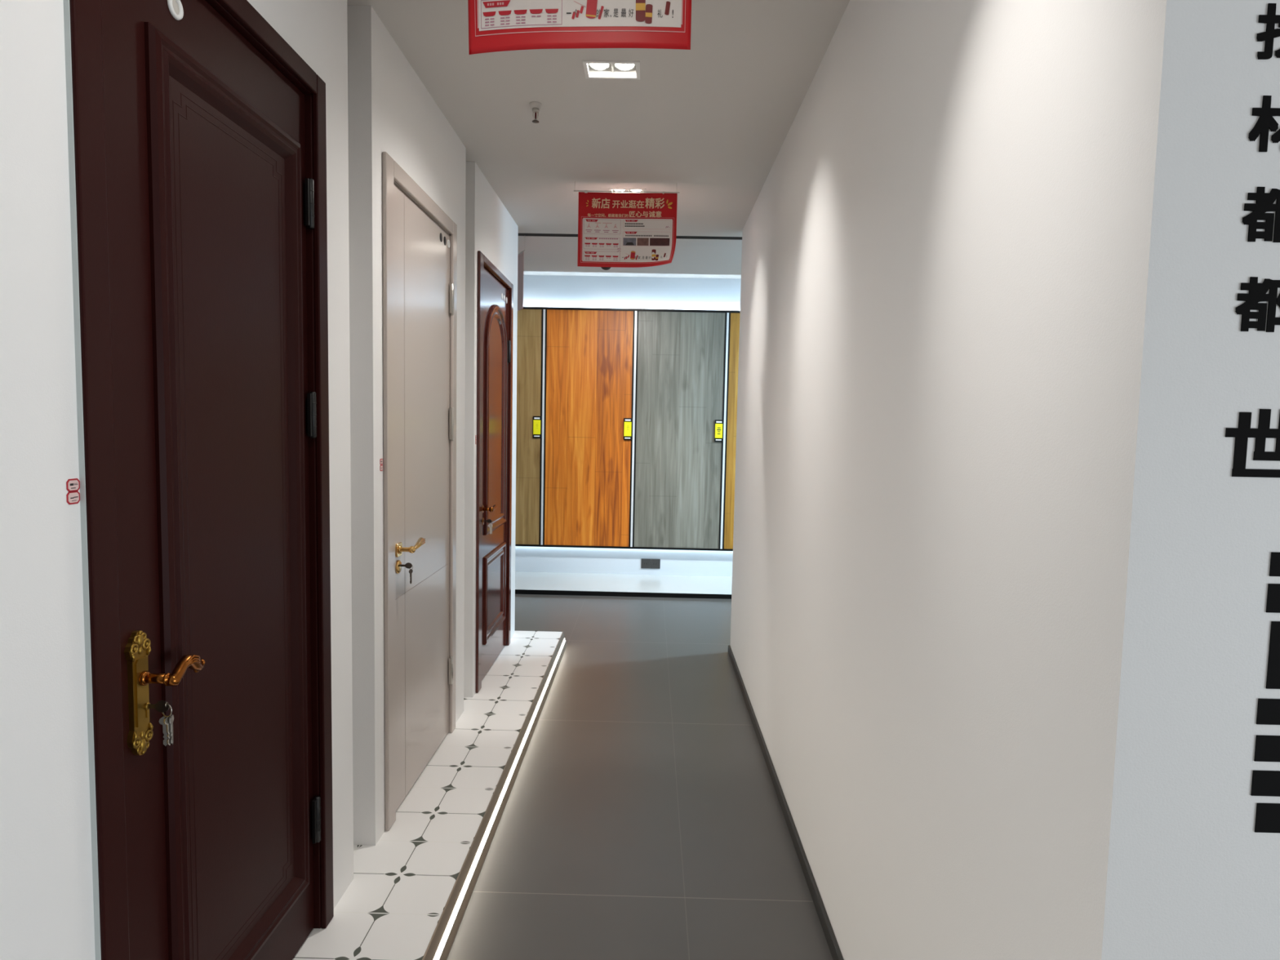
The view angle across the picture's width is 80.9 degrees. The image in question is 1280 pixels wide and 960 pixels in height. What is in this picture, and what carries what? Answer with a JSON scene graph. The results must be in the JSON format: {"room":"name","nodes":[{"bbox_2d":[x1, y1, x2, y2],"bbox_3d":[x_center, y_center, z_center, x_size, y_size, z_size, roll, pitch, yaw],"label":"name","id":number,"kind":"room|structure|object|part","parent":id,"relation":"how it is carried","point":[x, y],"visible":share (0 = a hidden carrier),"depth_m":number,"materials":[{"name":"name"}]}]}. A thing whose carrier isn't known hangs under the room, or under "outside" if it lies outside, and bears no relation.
{"room":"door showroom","nodes":[
{"label":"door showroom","id":0,"kind":"room"},
{"bbox_2d":[0,0,518,959],"bbox_3d":[-0.872,0.008,0.507,0.185,2.375,7.785,1,4,1],"label":"wall","id":1,"kind":"structure","parent":0,"point":[46,904],"depth_m":1.06,"materials":[{"name":"white paint"}]},
{"bbox_2d":[66,490,79,504],"bbox_3d":[-0.772,0.024,1.023,0.001,0.018,0.023,1,4,1],"label":"price sticker","id":2,"kind":"object","parent":1,"relation":"attached to","point":[73,497],"visible":1,"depth_m":1.02,"materials":[{"name":"red"}]},
{"bbox_2d":[66,478,79,491],"bbox_3d":[-0.772,0.007,1.022,0.001,0.018,0.023,1,4,1],"label":"price sticker","id":3,"kind":"object","parent":1,"relation":"attached to","point":[72,485],"visible":1,"depth_m":1.02,"materials":[{"name":"red"}]},
{"bbox_2d":[62,0,333,959],"bbox_3d":[-0.817,0.115,1.432,0.196,2.030,0.778,1,4,1],"label":"door","id":4,"kind":"structure","parent":1,"relation":"in","point":[197,133],"depth_m":1.34,"materials":[{"name":"red paint"}]},
{"bbox_3d":[-0.785,0.335,1.180,0.014,0.200,0.049,1,4,1],"label":"handle plate","id":5,"kind":"part","parent":4,"relation":"part of","materials":[{"name":"gold metal"}]},
{"bbox_2d":[148,700,173,746],"bbox_3d":[-0.761,0.386,1.189,0.039,0.074,0.019,0,4,-19],"label":"bunch","id":6,"kind":"object","parent":4,"relation":"attached to","point":[162,706],"visible":1,"depth_m":1.19,"materials":[{"name":"grey metal"}]},
{"bbox_3d":[-0.753,0.304,1.214,0.054,0.039,0.093,1,4,1],"label":"lever","id":7,"kind":"part","parent":4,"relation":"part of","materials":[{"name":"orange metal"}]},
{"bbox_3d":[-0.776,0.126,1.476,0.016,1.716,0.500,1,4,1],"label":"panel moulding","id":8,"kind":"part","parent":4,"relation":"part of","materials":[{"name":"red paint"}]},
{"bbox_2d":[382,151,457,831],"bbox_3d":[-0.795,0.037,2.609,0.204,2.017,0.788,1,4,1],"label":"door","id":9,"kind":"structure","parent":1,"relation":"in","point":[420,251],"depth_m":2.55,"materials":[{"name":"beige paint"}]},
{"bbox_2d":[400,562,413,583],"bbox_3d":[-0.735,0.294,2.364,0.039,0.068,0.014,0,4,-17],"label":"bunch","id":10,"kind":"object","parent":9,"relation":"attached to","point":[408,565],"visible":1,"depth_m":2.36,"materials":[{"name":"grey metal"}]},
{"bbox_3d":[-0.727,0.208,2.398,0.050,0.038,0.102,1,4,4],"label":"lever","id":11,"kind":"part","parent":9,"relation":"part of","materials":[{"name":"gold metal"}]},
{"bbox_2d":[475,250,513,693],"bbox_3d":[-0.782,-0.045,3.801,0.197,2.010,0.806,1,4,1],"label":"door","id":12,"kind":"structure","parent":1,"relation":"in","point":[495,299],"depth_m":3.78,"materials":[{"name":"red paint"}]},
{"bbox_2d":[484,519,493,533],"bbox_3d":[-0.721,0.222,3.574,0.042,0.074,0.020,1,4,1],"label":"bunch","id":13,"kind":"object","parent":12,"relation":"attached to","point":[489,521],"visible":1,"depth_m":3.57,"materials":[{"name":"grey metal"}]},
{"bbox_3d":[-0.715,0.135,3.583,0.049,0.026,0.098,1,4,1],"label":"lever","id":14,"kind":"part","parent":12,"relation":"part of","materials":[{"name":"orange metal"}]},
{"bbox_3d":[-0.747,0.571,3.882,0.013,0.430,0.490,1,4,1],"label":"moulding","id":15,"kind":"part","parent":12,"relation":"part of","materials":[{"name":"red paint"}]},
{"bbox_3d":[-0.728,-0.315,3.818,0.013,1.132,0.490,1,4,1],"label":"arched moulding","id":16,"kind":"part","parent":12,"relation":"part of","materials":[{"name":"red paint"}]},
{"bbox_2d":[292,630,562,959],"bbox_3d":[-0.802,1.232,0.625,0.554,0.080,7.847,1,4,1],"label":"step","id":17,"kind":"structure","parent":0,"point":[393,906],"depth_m":2.29,"materials":[{"name":"tile"}]},
{"bbox_2d":[422,630,567,959],"bbox_3d":[-0.783,1.232,0.627,0.572,0.081,7.851,1,4,1],"label":"step light","id":18,"kind":"object","parent":17,"relation":"attached to","point":[440,944],"visible":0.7,"depth_m":2.37,"materials":[{"name":"glowing white light strip"},{"name":"bronze metal"}]},
{"bbox_3d":[-0.740,0.950,4.540,0.544,0.081,0.004,1,4,1],"label":"trim","id":19,"kind":"part","parent":18,"relation":"part of","materials":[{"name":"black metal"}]},
{"bbox_2d":[517,249,525,311],"bbox_3d":[-0.805,-1.269,4.728,0.006,0.433,0.490,-1,5,-27],"label":"poster","id":20,"kind":"object","parent":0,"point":[520,256],"visible":0.2,"depth_m":4.58,"materials":[{"name":"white paper"}]},
{"bbox_2d":[346,0,849,236],"bbox_3d":[1.706,-1.219,0.356,5.850,0.200,8.135,1,4,1],"label":"ceiling","id":21,"kind":"structure","parent":0,"point":[708,122],"depth_m":2.65,"materials":[{"name":"grey paint"}]},
{"bbox_2d":[529,101,542,123],"bbox_3d":[-0.369,-1.296,2.652,0.044,0.062,0.044,1,4,1],"label":"sprinkler","id":22,"kind":"object","parent":21,"relation":"attached to","point":[535,106],"visible":1,"depth_m":2.64,"materials":[{"name":"grey paint"}]},
{"bbox_3d":[-0.368,-1.319,2.651,0.044,0.016,0.044,1,4,1],"label":"plate","id":23,"kind":"part","parent":22,"relation":"part of","materials":[{"name":"grey paint"}]},
{"bbox_2d":[467,0,691,54],"bbox_3d":[-0.130,-1.096,1.520,0.495,0.445,0.020,1,4,2],"label":"poster","id":24,"kind":"object","parent":21,"relation":"hanging from","point":[494,25],"visible":1,"depth_m":1.53,"materials":[{"name":"red paper"}]},
{"bbox_2d":[474,0,685,36],"bbox_3d":[-0.122,-1.095,1.516,0.435,0.377,0.012,1,4,3],"label":"print","id":25,"kind":"object","parent":24,"relation":"attached to","point":[492,18],"depth_m":1.53,"materials":[{"name":"red"}]},
{"bbox_2d":[582,60,639,79],"bbox_3d":[-0.088,-1.331,2.378,0.177,0.066,0.116,1,4,1],"label":"ceiling light","id":26,"kind":"object","parent":21,"relation":"attached to","point":[593,69],"visible":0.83,"depth_m":2.41,"materials":[{"name":"white plastic"}]},
{"bbox_2d":[573,181,679,267],"bbox_3d":[-0.065,-1.189,3.515,0.490,0.388,0.052,1,4,1],"label":"poster","id":27,"kind":"object","parent":21,"relation":"hanging from","point":[627,228],"visible":1,"depth_m":3.50,"materials":[{"name":"red paper"}]},
{"bbox_3d":[-0.062,-1.338,3.483,0.490,0.004,0.004,1,4,1],"label":"hanger rod","id":28,"kind":"part","parent":27,"relation":"part of","materials":[{"name":"grey plastic"}]},
{"bbox_2d":[580,197,674,263],"bbox_3d":[-0.058,-1.163,3.508,0.432,0.299,0.035,1,4,1],"label":"print","id":29,"kind":"object","parent":27,"relation":"attached to","point":[614,230],"depth_m":3.50,"materials":[{"name":"red paper"}]},
{"bbox_2d":[608,187,646,192],"bbox_3d":[-0.058,-1.421,3.624,0.177,0.066,0.116,1,4,1],"label":"ceiling light","id":30,"kind":"object","parent":21,"relation":"attached to","point":[610,188],"visible":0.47,"depth_m":3.58,"materials":[{"name":"white plastic"}]},
{"bbox_2d":[515,275,741,576],"bbox_3d":[0.293,-0.427,6.498,8.800,2.588,0.100,1,4,1],"label":"wall","id":31,"kind":"structure","parent":0,"point":[539,291],"depth_m":6.38,"materials":[{"name":"white paint"}]},
{"bbox_2d":[515,306,740,551],"bbox_3d":[0.092,-0.423,6.415,6.400,2.047,0.062,1,4,1],"label":"rack","id":32,"kind":"object","parent":31,"relation":"attached to","point":[636,310],"visible":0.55,"depth_m":6.38,"materials":[{"name":"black metal"}]},
{"bbox_2d":[515,309,543,544],"bbox_3d":[-1.213,-0.449,6.410,0.754,2.003,0.041,1,4,1],"label":"panel","id":33,"kind":"object","parent":32,"relation":"on","point":[530,322],"visible":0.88,"depth_m":6.40,"materials":[{"name":"brown wood"}]},
{"bbox_3d":[-1.213,-0.449,6.417,0.754,2.003,0.027,1,4,1],"label":"frame","id":34,"kind":"part","parent":33,"relation":"part of","materials":[{"name":"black metal"}]},
{"bbox_2d":[542,309,635,546],"bbox_3d":[-0.440,-0.432,6.400,0.754,2.003,0.041,1,4,1],"label":"panel","id":35,"kind":"object","parent":32,"relation":"on","point":[589,366],"visible":1,"depth_m":6.40,"materials":[{"name":"orange wood"}]},
{"bbox_3d":[0.071,0.587,6.473,6.400,0.016,0.032,1,4,1],"label":"rail","id":36,"kind":"part","parent":32,"relation":"part of","materials":[{"name":"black metal"}]},
{"bbox_3d":[0.112,-1.429,6.327,6.400,0.018,0.032,1,4,1],"label":"rail","id":37,"kind":"part","parent":32,"relation":"part of","materials":[{"name":"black metal"}]},
{"bbox_2d":[632,311,726,548],"bbox_3d":[0.333,-0.415,6.390,0.754,2.003,0.041,1,4,1],"label":"panel","id":38,"kind":"object","parent":32,"relation":"on","point":[681,356],"visible":1,"depth_m":6.39,"materials":[{"name":"grey wood"}]},
{"bbox_2d":[722,312,739,549],"bbox_3d":[1.106,-0.399,6.380,0.754,2.003,0.041,1,4,1],"label":"panel","id":39,"kind":"object","parent":32,"relation":"on","point":[734,317],"visible":0.06,"depth_m":6.38,"materials":[{"name":"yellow wood"}]},
{"bbox_3d":[1.106,-0.399,6.387,0.754,2.003,0.027,1,4,1],"label":"frame","id":40,"kind":"part","parent":39,"relation":"part of","materials":[{"name":"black metal"}]},
{"bbox_2d":[640,558,660,568],"bbox_3d":[0.092,0.728,6.530,0.166,0.084,0.010,1,4,1],"label":"wall outlet","id":41,"kind":"object","parent":31,"relation":"attached to","point":[645,562],"visible":1,"depth_m":6.53,"materials":[{"name":"grey plastic"}]},
{"bbox_3d":[0.051,0.727,6.530,0.082,0.084,0.009,1,4,1],"label":"socket plate","id":42,"kind":"part","parent":41,"relation":"part of","materials":[{"name":"grey plastic"}]},
{"bbox_3d":[0.134,0.729,6.529,0.082,0.084,0.009,1,4,1],"label":"socket plate","id":43,"kind":"part","parent":41,"relation":"part of","materials":[{"name":"grey plastic"}]},
{"bbox_2d":[517,235,742,278],"bbox_3d":[0.308,-1.692,5.575,8.800,0.332,2.161,1,4,1],"label":"wall","id":44,"kind":"structure","parent":0,"point":[543,255],"depth_m":5.14,"materials":[{"name":"grey paint"}]},
{"bbox_2d":[600,266,611,270],"bbox_3d":[-0.236,-1.484,5.211,0.100,0.051,0.100,1,4,1],"label":"dome camera","id":45,"kind":"object","parent":44,"relation":"attached to","point":[602,268],"visible":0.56,"depth_m":5.19,"materials":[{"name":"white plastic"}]},
{"bbox_2d":[518,233,742,239],"bbox_3d":[0.291,-1.546,4.467,8.800,0.199,0.070,1,4,1],"label":"trim","id":46,"kind":"structure","parent":44,"relation":"attached to","point":[519,234],"depth_m":4.48,"materials":[{"name":"black metal"}]},
{"bbox_2d":[446,571,832,959],"bbox_3d":[0.488,1.298,1.222,11.000,0.156,11.266,1,4,1],"label":"floor","id":47,"kind":"structure","parent":0,"point":[642,818],"depth_m":2.60,"materials":[{"name":"tile"}]},
{"bbox_2d":[515,589,731,599],"bbox_3d":[0.256,0.899,5.845,8.800,0.034,0.006,1,4,1],"label":"baseboard","id":48,"kind":"structure","parent":47,"relation":"on","point":[517,591],"depth_m":5.85,"materials":[{"name":"black metal"}]},
{"bbox_2d":[729,0,1279,959],"bbox_3d":[1.484,-0.052,2.561,1.901,2.455,3.602,1,4,1],"label":"wall","id":49,"kind":"structure","parent":0,"point":[1000,621],"depth_m":1.01,"materials":[{"name":"white paint"}]},
{"bbox_2d":[728,644,843,959],"bbox_3d":[0.503,1.130,2.665,0.012,0.043,3.592,1,4,1],"label":"baseboard","id":50,"kind":"structure","parent":49,"relation":"attached to","point":[836,953],"depth_m":2.41,"materials":[{"name":"grey"}]},
{"bbox_2d":[1225,408,1279,477],"bbox_3d":[0.638,-0.038,0.767,0.078,0.070,0.001,1,4,1],"label":"letter","id":51,"kind":"object","parent":49,"relation":"attached to","point":[1242,433],"depth_m":0.77,"materials":[{"name":"black plastic"}]},
{"bbox_2d":[1235,276,1279,332],"bbox_3d":[0.630,-0.177,0.757,0.056,0.054,0.001,1,4,1],"label":"letter","id":52,"kind":"object","parent":49,"relation":"attached to","point":[1257,291],"depth_m":0.76,"materials":[{"name":"black plastic"}]},
{"bbox_2d":[1242,186,1279,242],"bbox_3d":[0.631,-0.266,0.751,0.056,0.054,0.001,1,4,1],"label":"letter","id":53,"kind":"object","parent":49,"relation":"attached to","point":[1264,201],"depth_m":0.75,"materials":[{"name":"black plastic"}]},
{"bbox_2d":[1248,95,1279,151],"bbox_3d":[0.633,-0.353,0.745,0.056,0.054,0.001,1,4,1],"label":"letter","id":54,"kind":"object","parent":49,"relation":"attached to","point":[1265,122],"depth_m":0.74,"materials":[{"name":"black plastic"}]},
{"bbox_2d":[1250,770,1279,796],"bbox_3d":[0.690,0.321,0.793,0.085,0.027,0.001,1,4,1],"label":"letter","id":55,"kind":"object","parent":49,"relation":"attached to","point":[1264,783],"depth_m":0.79,"materials":[{"name":"black plastic"}]},
{"bbox_2d":[1253,735,1279,761],"bbox_3d":[0.691,0.283,0.790,0.085,0.028,0.001,1,4,1],"label":"letter","id":56,"kind":"object","parent":49,"relation":"attached to","point":[1267,748],"depth_m":0.79,"materials":[{"name":"black plastic"}]},
{"bbox_2d":[1254,803,1279,832],"bbox_3d":[0.696,0.359,0.795,0.085,0.032,0.001,1,4,1],"label":"letter","id":57,"kind":"object","parent":49,"relation":"attached to","point":[1268,815],"depth_m":0.80,"materials":[{"name":"black plastic"}]},
{"bbox_2d":[1256,3,1279,59],"bbox_3d":[0.636,-0.441,0.738,0.056,0.053,0.001,1,4,1],"label":"letter","id":58,"kind":"object","parent":49,"relation":"attached to","point":[1271,18],"depth_m":0.74,"materials":[{"name":"black plastic"}]},
{"bbox_2d":[1256,698,1279,724],"bbox_3d":[0.691,0.244,0.787,0.085,0.028,0.001,1,4,1],"label":"letter","id":59,"kind":"object","parent":49,"relation":"attached to","point":[1268,709],"depth_m":0.79,"materials":[{"name":"black plastic"}]},
{"bbox_2d":[1266,621,1279,688],"bbox_3d":[0.699,0.184,0.783,0.085,0.072,0.001,1,4,1],"label":"letter","id":60,"kind":"object","parent":49,"relation":"attached to","point":[1273,682],"depth_m":0.78,"materials":[{"name":"black plastic"}]},
{"bbox_2d":[1266,583,1279,613],"bbox_3d":[0.694,0.123,0.778,0.085,0.030,0.001,1,4,1],"label":"letter","id":61,"kind":"object","parent":49,"relation":"attached to","point":[1273,606],"depth_m":0.78,"materials":[{"name":"black plastic"}]},
{"bbox_2d":[1269,551,1279,576],"bbox_3d":[0.695,0.088,0.776,0.085,0.025,0.001,1,4,1],"label":"letter","id":62,"kind":"object","parent":49,"relation":"attached to","point":[1274,571],"depth_m":0.78,"materials":[{"name":"black plastic"}]}
]}

